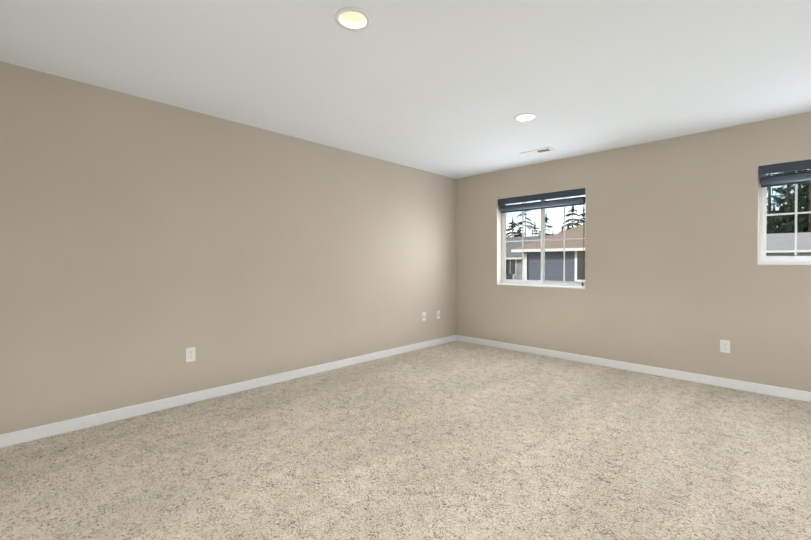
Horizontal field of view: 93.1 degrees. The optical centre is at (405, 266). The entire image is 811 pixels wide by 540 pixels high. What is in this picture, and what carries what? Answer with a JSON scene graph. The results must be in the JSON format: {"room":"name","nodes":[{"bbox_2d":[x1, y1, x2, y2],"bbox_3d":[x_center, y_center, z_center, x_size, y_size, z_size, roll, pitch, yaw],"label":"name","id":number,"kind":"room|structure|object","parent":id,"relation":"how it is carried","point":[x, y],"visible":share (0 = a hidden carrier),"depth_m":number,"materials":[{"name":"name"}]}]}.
{"room":"empty carpeted room","nodes":[
{"label":"empty carpeted room","id":0,"kind":"room"},
{"bbox_2d":[0,61,455,434],"bbox_3d":[-1.508,-0.151,3.630,0.190,2.580,6.680,0,1,44],"label":"wall","id":1,"kind":"structure","parent":0,"point":[145,243],"depth_m":3.16,"materials":[{"name":"beige paint"}]},
{"bbox_2d":[186,347,195,361],"bbox_3d":[-1.792,0.737,3.206,0.009,0.116,0.072,0,1,44],"label":"outlet","id":2,"kind":"object","parent":1,"relation":"attached to","point":[190,354],"visible":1,"depth_m":3.20,"materials":[{"name":"white plastic"}]},
{"bbox_2d":[0,335,455,447],"bbox_3d":[-1.436,1.097,3.569,0.013,0.085,6.300,0,1,44],"label":"baseboard","id":3,"kind":"structure","parent":1,"relation":"attached to","point":[36,433],"depth_m":3.16,"materials":[{"name":"white wood"}]},
{"bbox_2d":[422,312,425,320],"bbox_3d":[0.256,0.694,5.289,0.016,0.116,0.072,0,1,44],"label":"outlet plate","id":4,"kind":"object","parent":1,"relation":"attached to","point":[423,316],"visible":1,"depth_m":5.29,"materials":[{"name":"white plastic"}]},
{"bbox_2d":[436,310,439,318],"bbox_3d":[0.473,0.696,5.510,0.016,0.116,0.072,0,1,44],"label":"outlet plate","id":5,"kind":"object","parent":1,"relation":"attached to","point":[437,314],"visible":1,"depth_m":5.51,"materials":[{"name":"white plastic"}]},
{"bbox_2d":[0,340,810,539],"bbox_3d":[0.559,1.215,1.614,5.980,0.120,6.680,0,1,44],"label":"floor","id":6,"kind":"structure","parent":0,"point":[456,440],"depth_m":2.25,"materials":[{"name":"carpet"}]},
{"bbox_2d":[0,0,810,178],"bbox_3d":[0.559,-1.285,1.594,5.980,0.001,6.680,0,1,44],"label":"ceiling","id":7,"kind":"structure","parent":0,"point":[451,88],"depth_m":2.47,"materials":[{"name":"white paint"}]},
{"bbox_2d":[334,7,371,30],"bbox_3d":[-0.273,-1.346,2.003,0.194,0.125,0.194,0,1,44],"label":"recessed light","id":8,"kind":"object","parent":7,"relation":"in","point":[353,18],"visible":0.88,"depth_m":2.05,"materials":[{"name":"white plastic"}]},
{"bbox_2d":[514,113,536,121],"bbox_3d":[1.046,-1.357,3.348,0.194,0.125,0.194,0,1,44],"label":"recessed light","id":9,"kind":"object","parent":7,"relation":"in","point":[524,117],"visible":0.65,"depth_m":3.39,"materials":[{"name":"white plastic"}]},
{"bbox_2d":[519,147,554,156],"bbox_3d":[1.500,-1.303,4.383,0.355,0.008,0.165,0,1,44],"label":"ceiling vent","id":10,"kind":"object","parent":7,"relation":"in","point":[537,151],"visible":1,"depth_m":4.37,"materials":[{"name":"white metal"}]},
{"bbox_2d":[456,111,810,391],"bbox_3d":[2.830,-0.154,3.921,5.600,2.580,0.190,0,1,44],"label":"wall","id":11,"kind":"structure","parent":0,"point":[678,277],"depth_m":3.96,"materials":[{"name":"beige paint"}]},
{"bbox_2d":[497,195,584,288],"bbox_3d":[1.750,-0.330,4.972,1.170,1.183,0.189,0,1,44],"label":"window","id":12,"kind":"structure","parent":11,"relation":"in","point":[542,282],"depth_m":5.01,"materials":[{"name":"white plastic"}]},
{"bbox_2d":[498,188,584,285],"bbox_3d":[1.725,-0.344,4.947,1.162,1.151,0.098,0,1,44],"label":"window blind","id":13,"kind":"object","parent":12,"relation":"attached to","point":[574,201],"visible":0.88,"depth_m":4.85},
{"bbox_2d":[456,335,810,401],"bbox_3d":[2.760,1.094,3.858,5.574,0.085,0.013,0,1,44],"label":"baseboard","id":14,"kind":"structure","parent":11,"relation":"attached to","point":[749,386],"depth_m":3.98,"materials":[{"name":"white wood"}]},
{"bbox_2d":[720,340,729,352],"bbox_3d":[3.006,0.754,3.616,0.072,0.116,0.009,0,1,44],"label":"outlet","id":15,"kind":"object","parent":11,"relation":"attached to","point":[725,346],"visible":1,"depth_m":3.61,"materials":[{"name":"white plastic"}]},
{"bbox_2d":[758,169,810,264],"bbox_3d":[3.552,-0.455,3.204,0.900,0.886,0.189,0,1,44],"label":"window","id":16,"kind":"structure","parent":11,"relation":"in","point":[764,259],"depth_m":3.49,"materials":[{"name":"white plastic"}]},
{"bbox_2d":[759,160,810,187],"bbox_3d":[3.527,-0.469,3.179,0.892,0.854,0.098,0,1,44],"label":"window blind","id":17,"kind":"object","parent":16,"relation":"attached to","point":[786,179],"visible":0.98,"depth_m":3.35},
{"label":"outside","id":18,"kind":"structure","parent":0,"visible":0},
{"bbox_3d":[78.016,3.751,84.639,280.000,0.300,219.310,0,1,44],"label":"ground","id":19,"kind":"structure","parent":18,"visible":0},
{"bbox_2d":[506,235,550,279],"bbox_3d":[12.052,0.648,33.966,10.800,6.704,8.800,0,1,44],"label":"house","id":20,"kind":"structure","parent":19,"relation":"on","point":[510,264],"depth_m":31.84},
{"bbox_2d":[511,224,584,285],"bbox_3d":[9.339,1.018,15.971,5.840,6.248,9.140,0,1,44],"label":"house","id":21,"kind":"structure","parent":19,"relation":"on","point":[573,259],"depth_m":13.92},
{"bbox_2d":[506,169,810,236],"bbox_3d":[32.612,-6.086,58.527,55.920,19.792,40.205,0,1,44],"label":"conifer trees","id":22,"kind":"object","parent":19,"relation":"on","point":[781,224],"depth_m":37.90,"materials":[{"name":"green plant"}]},
{"bbox_2d":[766,232,810,255],"bbox_3d":[30.201,0.884,23.877,18.900,6.390,7.900,0,1,44],"label":"house","id":23,"kind":"structure","parent":19,"relation":"on","point":[785,241],"depth_m":25.18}
]}

